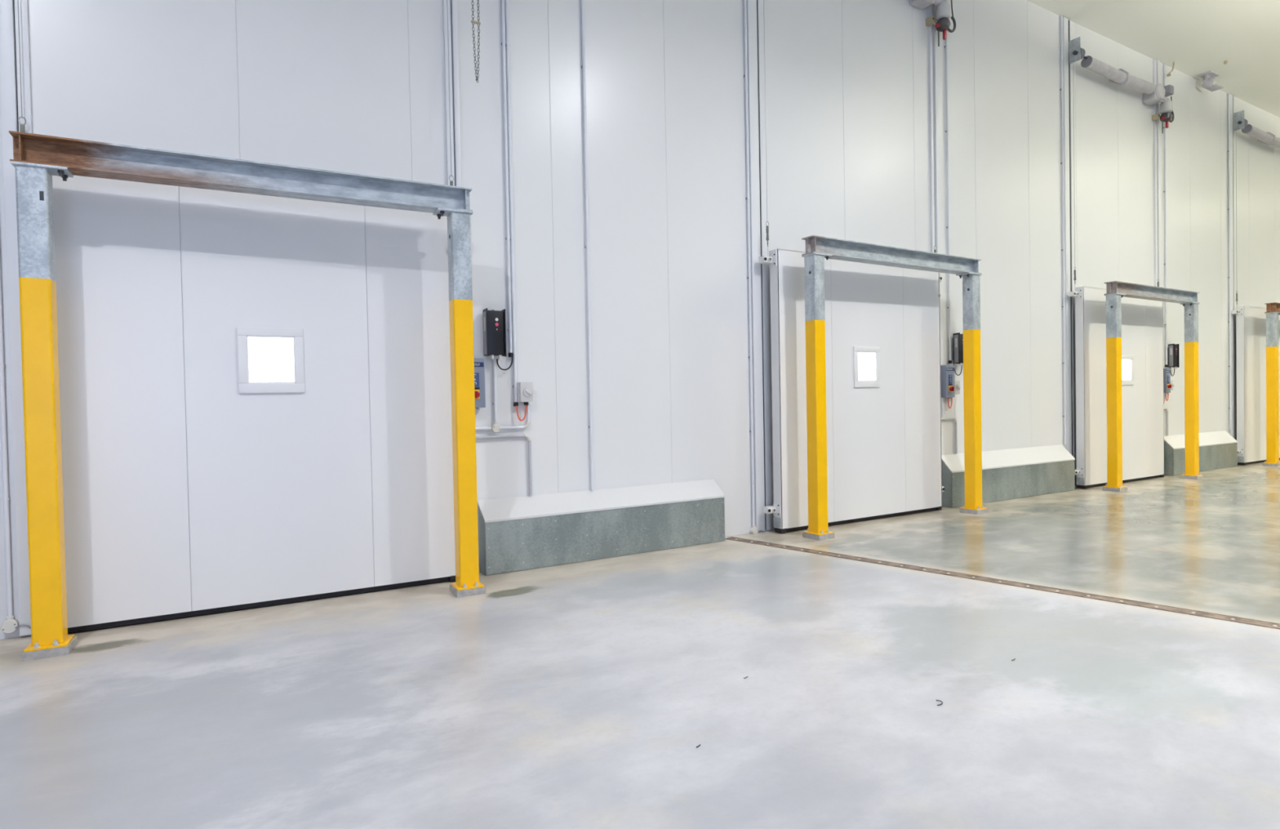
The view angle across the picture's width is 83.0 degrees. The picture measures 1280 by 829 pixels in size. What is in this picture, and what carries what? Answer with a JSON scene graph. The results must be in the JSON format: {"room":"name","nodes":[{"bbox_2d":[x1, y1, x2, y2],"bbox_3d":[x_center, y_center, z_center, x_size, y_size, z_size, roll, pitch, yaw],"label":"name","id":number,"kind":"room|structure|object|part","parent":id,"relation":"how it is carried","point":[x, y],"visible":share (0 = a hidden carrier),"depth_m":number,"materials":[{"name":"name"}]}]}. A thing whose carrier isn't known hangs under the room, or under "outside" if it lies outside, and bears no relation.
{"room":"distribution center","nodes":[
{"label":"distribution center","id":0,"kind":"room"},
{"bbox_2d":[0,459,1279,828],"bbox_3d":[13.440,1.234,2.949,42.400,0.200,21.580,-2,1,-31],"label":"floor","id":1,"kind":"structure","parent":0,"point":[584,694],"depth_m":3.60,"materials":[{"name":"concrete"}]},
{"bbox_2d":[8,130,485,661],"bbox_3d":[-2.477,-0.140,4.951,2.758,3.089,0.237,-2,1,-28],"label":"door frame","id":2,"kind":"structure","parent":1,"relation":"on","point":[37,157],"depth_m":4.46,"materials":[{"name":"yellow metal"}]},
{"bbox_3d":[-3.593,-0.044,4.347,0.149,2.835,0.149,-2,1,-28],"label":"post","id":3,"kind":"part","parent":2,"relation":"part of","materials":[{"name":"yellow metal"}]},
{"bbox_3d":[-3.583,-1.470,4.342,0.263,0.014,0.173,-2,1,-28],"label":"cap plate","id":4,"kind":"part","parent":2,"relation":"part of","materials":[{"name":"metal"}]},
{"bbox_3d":[-3.566,1.380,4.373,0.201,0.013,0.221,-2,1,-28],"label":"plate","id":5,"kind":"part","parent":2,"relation":"part of","materials":[{"name":"yellow metal"}]},
{"bbox_3d":[-1.424,-1.532,5.510,0.263,0.014,0.173,-2,1,-28],"label":"cap plate","id":6,"kind":"part","parent":2,"relation":"part of","materials":[{"name":"metal"}]},
{"bbox_3d":[-1.359,-0.110,5.557,0.149,2.835,0.149,-2,1,-28],"label":"post","id":7,"kind":"part","parent":2,"relation":"part of","materials":[{"name":"yellow metal"}]},
{"bbox_3d":[-1.332,1.315,5.582,0.201,0.013,0.221,-2,1,-28],"label":"plate","id":8,"kind":"part","parent":2,"relation":"part of","materials":[{"name":"yellow metal"}]},
{"bbox_2d":[477,479,724,574],"bbox_3d":[-0.265,1.016,6.827,2.538,0.616,0.193,-2,1,-31],"label":"kerb","id":9,"kind":"object","parent":1,"relation":"on","point":[516,533],"visible":1,"depth_m":6.66,"materials":[{"name":"grey concrete"}]},
{"bbox_2d":[749,524,764,533],"bbox_3d":[1.272,1.253,7.832,0.176,0.114,0.064,-2,1,-31],"label":"junction box","id":10,"kind":"object","parent":1,"relation":"on","point":[753,529],"visible":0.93,"depth_m":7.79,"materials":[{"name":"white plastic"}]},
{"bbox_2d":[801,235,987,540],"bbox_3d":[2.950,-0.307,8.177,2.878,3.096,0.237,-2,1,-32],"label":"door frame","id":11,"kind":"structure","parent":1,"relation":"on","point":[818,248],"depth_m":7.73,"materials":[{"name":"yellow metal"}]},
{"bbox_3d":[1.821,-0.209,7.476,0.149,2.842,0.149,-2,1,-32],"label":"post","id":12,"kind":"part","parent":11,"relation":"part of","materials":[{"name":"yellow metal"}]},
{"bbox_3d":[1.830,-1.638,7.473,0.263,0.014,0.173,-2,1,-32],"label":"cap plate","id":13,"kind":"part","parent":11,"relation":"part of","materials":[{"name":"metal"}]},
{"bbox_3d":[1.849,1.219,7.502,0.201,0.013,0.221,-2,1,-32],"label":"plate","id":14,"kind":"part","parent":11,"relation":"part of","materials":[{"name":"yellow metal"}]},
{"bbox_3d":[4.016,-1.705,8.832,0.263,0.014,0.173,-2,1,-32],"label":"cap plate","id":15,"kind":"part","parent":11,"relation":"part of","materials":[{"name":"metal"}]},
{"bbox_3d":[4.081,-0.278,8.881,0.149,2.842,0.149,-2,1,-32],"label":"post","id":16,"kind":"part","parent":11,"relation":"part of","materials":[{"name":"yellow metal"}]},
{"bbox_3d":[4.108,1.150,8.907,0.201,0.013,0.221,-2,1,-32],"label":"plate","id":17,"kind":"part","parent":11,"relation":"part of","materials":[{"name":"yellow metal"}]},
{"bbox_2d":[724,536,1279,629],"bbox_3d":[5.123,1.293,3.091,0.125,0.018,12.276,-2,1,-43],"label":"expansion joint","id":18,"kind":"object","parent":1,"relation":"on","point":[1215,615],"visible":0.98,"depth_m":5.38,"materials":[{"name":"metal"}]},
{"bbox_2d":[942,444,1075,507],"bbox_3d":[5.195,0.825,10.112,2.888,0.668,0.193,-2,1,-31],"label":"kerb","id":19,"kind":"object","parent":1,"relation":"on","point":[1023,472],"visible":0.85,"depth_m":10.04,"materials":[{"name":"grey concrete"}]},
{"bbox_2d":[1102,280,1203,491],"bbox_3d":[8.024,-0.441,11.269,2.698,3.057,0.237,-2,1,-31],"label":"door frame","id":20,"kind":"structure","parent":1,"relation":"on","point":[1115,290],"depth_m":10.84,"materials":[{"name":"yellow metal"}]},
{"bbox_3d":[6.966,-0.346,10.626,0.149,2.803,0.149,-2,1,-31],"label":"post","id":21,"kind":"part","parent":20,"relation":"part of","materials":[{"name":"yellow metal"}]},
{"bbox_3d":[6.975,-1.755,10.623,0.263,0.014,0.173,-2,1,-31],"label":"cap plate","id":22,"kind":"part","parent":20,"relation":"part of","materials":[{"name":"metal"}]},
{"bbox_3d":[6.993,1.062,10.652,0.201,0.013,0.221,-2,1,-31],"label":"plate","id":23,"kind":"part","parent":20,"relation":"part of","materials":[{"name":"yellow metal"}]},
{"bbox_3d":[9.021,-1.817,11.866,0.263,0.014,0.173,-2,1,-31],"label":"cap plate","id":24,"kind":"part","parent":20,"relation":"part of","materials":[{"name":"metal"}]},
{"bbox_3d":[9.085,-0.410,11.914,0.149,2.803,0.149,-2,1,-31],"label":"post","id":25,"kind":"part","parent":20,"relation":"part of","materials":[{"name":"yellow metal"}]},
{"bbox_2d":[1164,430,1237,475],"bbox_3d":[10.159,0.675,13.098,2.538,0.668,0.193,-2,1,-31],"label":"kerb","id":26,"kind":"object","parent":1,"relation":"on","point":[1217,449],"visible":0.81,"depth_m":13.05,"materials":[{"name":"grey concrete"}]},
{"bbox_2d":[1262,302,1279,466],"bbox_3d":[12.992,-0.592,14.264,2.776,3.058,0.237,-2,1,-31],"label":"door frame","id":27,"kind":"structure","parent":1,"relation":"on","point":[1273,309],"depth_m":13.56,"materials":[{"name":"yellow metal"}]},
{"bbox_3d":[11.897,-0.496,13.606,0.149,2.804,0.149,-2,1,-31],"label":"post","id":28,"kind":"part","parent":27,"relation":"part of","materials":[{"name":"yellow metal"}]},
{"bbox_2d":[0,0,1279,639],"bbox_3d":[7.718,-2.468,11.871,42.416,7.100,0.250,-2,1,-31],"label":"wall","id":29,"kind":"structure","parent":0,"point":[356,86],"depth_m":7.30,"materials":[{"name":"white metal"}]},
{"bbox_2d":[0,264,13,617],"bbox_3d":[-4.113,-2.163,4.583,0.034,6.970,0.041,-2,1,-31],"label":"conduit","id":30,"kind":"object","parent":29,"relation":"attached to","point":[6,498],"visible":1,"depth_m":4.62,"materials":[{"name":"white plastic"}]},
{"bbox_2d":[0,615,31,633],"bbox_3d":[-4.000,1.352,4.660,0.176,0.114,0.064,-2,1,-31],"label":"junction box","id":31,"kind":"object","parent":29,"relation":"attached to","point":[11,624],"visible":0.94,"depth_m":4.62,"materials":[{"name":"white plastic"}]},
{"bbox_2d":[0,0,32,635],"bbox_3d":[-4.007,-2.114,4.642,0.144,7.075,0.050,-2,1,-31],"label":"pipe","id":32,"kind":"object","parent":29,"relation":"attached to","point":[10,76],"visible":0.42,"depth_m":4.63,"materials":[{"name":"white metal"}]},
{"bbox_2d":[52,175,455,632],"bbox_3d":[-2.671,-0.120,5.327,2.849,3.027,0.168,-2,1,-29],"label":"door","id":33,"kind":"structure","parent":29,"relation":"in","point":[255,389],"depth_m":5.16,"materials":[{"name":"white metal"}]},
{"bbox_2d":[17,0,26,132],"bbox_3d":[-3.977,-3.256,4.600,0.033,3.450,0.032,-1,1,13],"label":"cable","id":34,"kind":"object","parent":33,"relation":"attached to","point":[21,126],"visible":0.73,"depth_m":4.62,"materials":[{"name":"silver metal"}]},
{"bbox_2d":[446,0,453,186],"bbox_3d":[-1.582,-3.327,5.942,0.033,3.450,0.032,-1,1,13],"label":"cable","id":35,"kind":"object","parent":33,"relation":"on","point":[451,181],"visible":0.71,"depth_m":5.95,"materials":[{"name":"silver metal"}]},
{"bbox_2d":[442,0,461,186],"bbox_3d":[-1.574,-2.187,6.106,0.106,7.075,0.050,-2,1,-31],"label":"rail","id":36,"kind":"object","parent":29,"relation":"attached to","point":[451,5],"visible":0.2,"depth_m":6.09,"materials":[{"name":"white metal"}]},
{"bbox_2d":[474,357,485,408],"bbox_3d":[-1.406,-0.262,6.156,0.161,0.432,0.158,-2,1,-31],"label":"box","id":37,"kind":"object","parent":29,"relation":"attached to","point":[479,365],"visible":0.56,"depth_m":6.15,"materials":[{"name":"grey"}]},
{"bbox_2d":[474,389,479,399],"bbox_3d":[-1.383,-0.170,6.107,0.073,0.080,0.049,-2,1,-31],"label":"switch plate","id":38,"kind":"object","parent":37,"relation":"attached to","point":[477,391],"depth_m":6.12,"materials":[{"name":"red plastic"}]},
{"bbox_2d":[482,307,506,359],"bbox_3d":[-1.264,-0.693,6.258,0.172,0.431,0.125,-2,1,-31],"label":"controller","id":39,"kind":"object","parent":29,"relation":"attached to","point":[494,321],"visible":1,"depth_m":6.21,"materials":[{"name":"black plastic"}]},
{"bbox_2d":[496,356,512,370],"bbox_3d":[-1.179,-0.445,6.314,0.152,0.121,0.012,-2,1,-31],"label":"cord","id":40,"kind":"object","parent":39,"relation":"hanging from","point":[500,367],"visible":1,"depth_m":6.31,"materials":[{"name":"black plastic"}]},
{"bbox_2d":[492,357,497,422],"bbox_3d":[-1.266,-0.214,6.309,0.034,0.558,0.041,-2,1,-31],"label":"conduit","id":41,"kind":"object","parent":29,"relation":"attached to","point":[495,403],"visible":0.98,"depth_m":6.29,"materials":[{"name":"white plastic"}]},
{"bbox_2d":[475,402,530,432],"bbox_3d":[-1.229,0.029,6.326,0.574,0.257,0.053,-2,1,-31],"label":"conduit","id":42,"kind":"object","parent":29,"relation":"attached to","point":[495,428],"visible":0.98,"depth_m":6.35,"materials":[{"name":"white plastic"}]},
{"bbox_2d":[475,433,532,495],"bbox_3d":[-1.219,0.455,6.338,0.580,0.557,0.034,-2,1,-31],"label":"conduit","id":43,"kind":"object","parent":29,"relation":"attached to","point":[525,435],"visible":0.94,"depth_m":6.46,"materials":[{"name":"grey plastic"}]},
{"bbox_2d":[501,0,513,356],"bbox_3d":[-1.190,-3.120,6.333,0.044,5.232,0.046,-2,1,-31],"label":"conduit","id":44,"kind":"object","parent":29,"relation":"attached to","point":[503,43],"visible":1,"depth_m":6.34,"materials":[{"name":"white plastic"}]},
{"bbox_2d":[505,0,518,406],"bbox_3d":[-1.154,-2.904,6.356,0.044,5.667,0.046,-2,1,-31],"label":"conduit","id":45,"kind":"object","parent":29,"relation":"attached to","point":[512,238],"visible":1,"depth_m":6.36,"materials":[{"name":"white plastic"}]},
{"bbox_2d":[516,382,533,401],"bbox_3d":[-1.020,-0.198,6.411,0.124,0.175,0.119,-2,1,-31],"label":"switch","id":46,"kind":"object","parent":29,"relation":"attached to","point":[524,389],"visible":1,"depth_m":6.38,"materials":[{"name":"grey plastic"}]},
{"bbox_2d":[581,0,594,489],"bbox_3d":[-0.511,-2.523,6.748,0.034,6.468,0.041,-2,1,-31],"label":"conduit","id":47,"kind":"object","parent":29,"relation":"attached to","point":[587,246],"visible":1,"depth_m":6.75,"materials":[{"name":"white plastic"}]},
{"bbox_2d":[743,0,755,524],"bbox_3d":[1.159,-2.292,7.755,0.034,7.030,0.041,-2,1,-31],"label":"conduit","id":48,"kind":"object","parent":29,"relation":"attached to","point":[745,75],"visible":1,"depth_m":7.75,"materials":[{"name":"white plastic"}]},
{"bbox_2d":[746,0,772,530],"bbox_3d":[1.289,-2.274,7.840,0.240,7.075,0.030,-2,1,-31],"label":"pipe","id":49,"kind":"object","parent":29,"relation":"attached to","point":[754,8],"visible":0.98,"depth_m":7.83,"materials":[{"name":"white metal"}]},
{"bbox_2d":[758,248,944,533],"bbox_3d":[2.596,-0.278,8.448,2.940,3.027,0.168,-2,1,-31],"label":"door","id":50,"kind":"structure","parent":29,"relation":"in","point":[882,324],"depth_m":8.35,"materials":[{"name":"white"}]},
{"bbox_2d":[763,0,768,256],"bbox_3d":[1.332,-3.415,7.695,0.033,3.450,0.032,-1,1,13],"label":"cable","id":51,"kind":"object","parent":50,"relation":"on","point":[766,226],"visible":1,"depth_m":7.71,"materials":[{"name":"silver metal"}]},
{"bbox_2d":[925,15,935,26],"bbox_3d":[3.710,-5.019,9.232,0.060,0.090,0.110,-2,1,-31],"label":"switch","id":52,"kind":"object","parent":29,"relation":"attached to","point":[931,20],"visible":1,"depth_m":9.21,"materials":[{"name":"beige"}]},
{"bbox_2d":[909,0,955,46],"bbox_3d":[2.636,-5.110,8.489,3.280,0.920,0.265,-2,1,-31],"label":"operator","id":53,"kind":"object","parent":29,"relation":"attached to","point":[942,9],"visible":1,"depth_m":9.13,"materials":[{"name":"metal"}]},
{"bbox_2d":[932,22,936,253],"bbox_3d":[3.706,-3.446,9.123,0.033,3.370,0.032,-1,1,13],"label":"cable","id":54,"kind":"object","parent":53,"relation":"hanging from","point":[935,250],"visible":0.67,"depth_m":9.12,"materials":[{"name":"silver metal"}]},
{"bbox_3d":[3.746,-5.143,9.131,0.405,0.260,0.170,-2,1,-31],"label":"motor","id":55,"kind":"part","parent":53,"relation":"part of","materials":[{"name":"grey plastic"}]},
{"bbox_3d":[3.878,-4.842,9.209,0.035,0.130,0.035,-2,1,-31],"label":"release handle","id":56,"kind":"part","parent":53,"relation":"part of","materials":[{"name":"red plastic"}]},
{"bbox_2d":[928,4,942,461],"bbox_3d":[3.810,-2.350,9.345,0.106,7.075,0.050,-2,1,-31],"label":"rail","id":57,"kind":"object","parent":29,"relation":"attached to","point":[931,8],"visible":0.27,"depth_m":9.31,"materials":[{"name":"white metal"}]},
{"bbox_2d":[942,397,944,417],"bbox_3d":[3.960,-0.094,9.451,0.028,0.255,0.028,-2,1,-31],"label":"conduit","id":58,"kind":"object","parent":29,"relation":"attached to","point":[943,411],"visible":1,"depth_m":9.44,"materials":[{"name":"white plastic"}]},
{"bbox_2d":[940,364,955,398],"bbox_3d":[4.016,-0.426,9.418,0.170,0.432,0.158,-2,1,-31],"label":"box","id":59,"kind":"object","parent":29,"relation":"attached to","point":[947,371],"visible":0.99,"depth_m":9.38,"materials":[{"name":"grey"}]},
{"bbox_2d":[941,397,949,413],"bbox_3d":[3.997,-0.123,9.466,0.168,0.219,0.018,-2,1,-31],"label":"cord","id":60,"kind":"object","parent":59,"relation":"hanging from","point":[946,411],"visible":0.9,"depth_m":9.44,"materials":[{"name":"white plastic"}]},
{"bbox_2d":[947,397,952,408],"bbox_3d":[4.043,-0.154,9.435,0.093,0.156,0.013,-2,1,-31],"label":"cord","id":61,"kind":"object","parent":59,"relation":"hanging from","point":[948,397],"visible":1,"depth_m":9.44,"materials":[{"name":"orange plastic"}]},
{"bbox_2d":[948,385,954,391],"bbox_3d":[4.043,-0.334,9.371,0.073,0.080,0.049,-2,1,-31],"label":"switch plate","id":62,"kind":"object","parent":59,"relation":"attached to","point":[951,388],"depth_m":9.37,"materials":[{"name":"red plastic"}]},
{"bbox_2d":[944,30,951,363],"bbox_3d":[4.031,-3.283,9.474,0.044,5.222,0.046,-2,1,-31],"label":"conduit","id":63,"kind":"object","parent":29,"relation":"attached to","point":[948,227],"visible":1,"depth_m":9.47,"materials":[{"name":"white plastic"}]},
{"bbox_2d":[941,417,957,453],"bbox_3d":[4.062,0.281,9.515,0.332,0.485,0.034,-2,1,-31],"label":"conduit","id":64,"kind":"object","parent":29,"relation":"attached to","point":[947,418],"visible":0.98,"depth_m":9.58,"materials":[{"name":"grey plastic"}]},
{"bbox_2d":[954,380,960,394],"bbox_3d":[4.141,-0.353,9.517,0.124,0.175,0.119,-2,1,-31],"label":"switch","id":65,"kind":"object","parent":29,"relation":"attached to","point":[957,383],"visible":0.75,"depth_m":9.48,"materials":[{"name":"grey plastic"}]},
{"bbox_2d":[952,332,963,365],"bbox_3d":[4.221,-0.859,9.558,0.172,0.431,0.125,-2,1,-31],"label":"controller","id":66,"kind":"object","parent":29,"relation":"attached to","point":[957,340],"visible":0.58,"depth_m":9.50,"materials":[{"name":"black plastic"}]},
{"bbox_2d":[953,362,962,375],"bbox_3d":[4.183,-0.594,9.516,0.177,0.166,0.012,-2,1,-31],"label":"cord","id":67,"kind":"object","parent":66,"relation":"hanging from","point":[953,362],"visible":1,"depth_m":9.51,"materials":[{"name":"black plastic"}]},
{"bbox_2d":[1059,15,1066,444],"bbox_3d":[6.367,-2.760,10.886,0.034,6.410,0.041,-2,1,-31],"label":"conduit","id":68,"kind":"object","parent":29,"relation":"attached to","point":[1061,16],"visible":1,"depth_m":10.87,"materials":[{"name":"white plastic"}]},
{"bbox_2d":[1062,17,1075,469],"bbox_3d":[6.519,-2.432,10.986,0.240,7.075,0.030,-2,1,-31],"label":"pipe","id":69,"kind":"object","parent":29,"relation":"attached to","point":[1067,24],"visible":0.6,"depth_m":10.96,"materials":[{"name":"white metal"}]},
{"bbox_2d":[1068,286,1164,488],"bbox_3d":[7.678,-0.432,11.535,2.735,3.027,0.166,-2,1,-31],"label":"door","id":70,"kind":"structure","parent":29,"relation":"in","point":[1142,319],"depth_m":11.46,"materials":[{"name":"white metal"}]},
{"bbox_2d":[1068,36,1173,133],"bbox_3d":[7.773,-5.185,11.580,3.060,0.920,0.265,-2,1,-31],"label":"operator","id":71,"kind":"object","parent":29,"relation":"attached to","point":[1154,94],"visible":1,"depth_m":11.54,"materials":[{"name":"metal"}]},
{"bbox_2d":[1072,59,1075,291],"bbox_3d":[6.502,-3.571,10.834,0.033,3.450,0.032,-1,1,13],"label":"cable","id":72,"kind":"object","parent":71,"relation":"hanging from","point":[1074,278],"visible":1,"depth_m":10.85,"materials":[{"name":"silver metal"}]},
{"bbox_3d":[6.495,-5.436,10.806,0.015,0.340,0.160,-2,1,-31],"label":"plate","id":73,"kind":"part","parent":71,"relation":"part of","materials":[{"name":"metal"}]},
{"bbox_2d":[1156,103,1159,286],"bbox_3d":[8.701,-3.558,12.158,0.033,3.290,0.032,-1,1,13],"label":"cable","id":74,"kind":"object","parent":71,"relation":"hanging from","point":[1157,104],"visible":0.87,"depth_m":12.16,"materials":[{"name":"silver metal"}]},
{"bbox_3d":[8.789,-5.215,12.165,0.405,0.260,0.170,-2,1,-31],"label":"motor","id":75,"kind":"part","parent":71,"relation":"part of","materials":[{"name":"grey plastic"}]},
{"bbox_3d":[8.920,-4.914,12.243,0.035,0.130,0.035,-2,1,-31],"label":"release handle","id":76,"kind":"part","parent":71,"relation":"part of","materials":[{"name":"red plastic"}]},
{"bbox_2d":[1151,113,1159,120],"bbox_3d":[8.753,-5.041,12.267,0.060,0.090,0.110,-2,1,-31],"label":"switch","id":77,"kind":"object","parent":29,"relation":"attached to","point":[1154,116],"visible":1,"depth_m":12.25,"materials":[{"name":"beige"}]},
{"bbox_2d":[1152,58,1160,286],"bbox_3d":[8.851,-2.502,12.377,0.106,7.075,0.050,-2,1,-31],"label":"rail","id":78,"kind":"object","parent":29,"relation":"attached to","point":[1155,62],"visible":0.56,"depth_m":12.34,"materials":[{"name":"white metal"}]},
{"bbox_2d":[1163,63,1168,366],"bbox_3d":[9.098,-3.436,12.522,0.044,5.222,0.046,-2,1,-31],"label":"conduit","id":79,"kind":"object","parent":29,"relation":"attached to","point":[1164,127],"visible":0.92,"depth_m":12.51,"materials":[{"name":"white plastic"}]},
{"bbox_2d":[1164,407,1168,435],"bbox_3d":[9.078,0.130,12.532,0.272,0.485,0.034,-2,1,-31],"label":"conduit","id":80,"kind":"object","parent":29,"relation":"attached to","point":[1166,408],"visible":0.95,"depth_m":12.58,"materials":[{"name":"grey plastic"}]},
{"bbox_2d":[1163,368,1171,393],"bbox_3d":[9.057,-0.578,12.451,0.170,0.432,0.158,-2,1,-31],"label":"box","id":81,"kind":"object","parent":29,"relation":"attached to","point":[1166,371],"visible":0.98,"depth_m":12.40,"materials":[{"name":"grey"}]},
{"bbox_2d":[1170,380,1173,390],"bbox_3d":[9.182,-0.506,12.550,0.124,0.175,0.119,-2,1,-31],"label":"switch","id":82,"kind":"object","parent":29,"relation":"attached to","point":[1171,381],"visible":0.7,"depth_m":12.51,"materials":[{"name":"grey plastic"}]},
{"bbox_2d":[1167,343,1179,368],"bbox_3d":[9.280,-1.012,12.601,0.172,0.431,0.125,-2,1,-31],"label":"controller","id":83,"kind":"object","parent":29,"relation":"attached to","point":[1173,361],"visible":1,"depth_m":12.56,"materials":[{"name":"black plastic"}]},
{"bbox_2d":[1226,93,1231,429],"bbox_3d":[11.279,-2.908,13.841,0.034,6.410,0.041,-2,1,-31],"label":"conduit","id":84,"kind":"object","parent":29,"relation":"attached to","point":[1228,94],"visible":1,"depth_m":13.83,"materials":[{"name":"white plastic"}]},
{"bbox_2d":[1229,93,1235,439],"bbox_3d":[11.410,-2.579,13.928,0.240,7.075,0.030,-2,1,-31],"label":"rail","id":85,"kind":"object","parent":29,"relation":"attached to","point":[1233,431],"visible":0.61,"depth_m":13.91,"materials":[{"name":"white metal"}]},
{"bbox_2d":[1231,306,1279,464],"bbox_3d":[12.530,-0.579,14.477,2.707,3.027,0.166,-2,1,-31],"label":"door","id":86,"kind":"structure","parent":29,"relation":"in","point":[1251,322],"depth_m":13.97,"materials":[{"name":"white metal"}]},
{"bbox_2d":[1235,142,1237,310],"bbox_3d":[11.366,-3.719,13.784,0.033,3.450,0.032,-1,1,13],"label":"cable","id":87,"kind":"object","parent":86,"relation":"on","point":[1236,143],"visible":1,"depth_m":13.78,"materials":[{"name":"silver metal"}]},
{"bbox_2d":[1233,110,1279,147],"bbox_3d":[12.447,-5.571,14.396,2.570,0.430,0.255,-2,1,-31],"label":"operator","id":88,"kind":"object","parent":29,"relation":"attached to","point":[1268,138],"visible":1,"depth_m":13.93,"materials":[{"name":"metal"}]},
{"bbox_3d":[11.386,-5.584,13.748,0.015,0.340,0.160,-2,1,-31],"label":"plate","id":89,"kind":"part","parent":88,"relation":"part of","materials":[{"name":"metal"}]},
{"bbox_2d":[1026,0,1279,117],"bbox_3d":[13.299,-6.063,2.817,42.400,0.200,21.580,-2,1,-31],"label":"ceiling","id":90,"kind":"structure","parent":0,"point":[1198,36],"depth_m":11.45,"materials":[{"name":"white"}]},
{"bbox_2d":[471,0,480,82],"bbox_3d":[-1.355,-4.211,5.868,0.076,3.018,0.022,-2,1,-31],"label":"hanging chain","id":91,"kind":"object","parent":90,"relation":"hanging from","point":[477,22],"visible":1,"depth_m":5.89,"materials":[{"name":"silver metal"}]},
{"bbox_2d":[1166,62,1174,76],"bbox_3d":[9.108,-5.930,12.421,0.172,0.257,0.062,-2,1,-31],"label":"ceiling hook","id":92,"kind":"object","parent":90,"relation":"attached to","point":[1168,74],"visible":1,"depth_m":12.41,"materials":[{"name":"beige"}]},
{"bbox_2d":[1198,70,1223,91],"bbox_3d":[10.266,-5.958,13.005,0.520,0.262,0.217,-2,1,-31],"label":"ceiling spotlight","id":93,"kind":"object","parent":90,"relation":"attached to","point":[1208,77],"visible":1,"depth_m":12.91,"materials":[{"name":"paint"}]},
{"bbox_3d":[-1.012,-0.098,6.428,0.042,0.030,0.042,-2,1,-31],"label":"cable gland","id":94,"kind":"object","parent":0,"visible":0},
{"bbox_2d":[515,404,526,421],"bbox_3d":[-1.048,-0.018,6.407,0.099,0.154,0.013,-2,1,-31],"label":"cord","id":95,"kind":"object","parent":94,"relation":"attached to","point":[526,405],"visible":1,"depth_m":6.40,"materials":[{"name":"orange plastic"}]}
]}

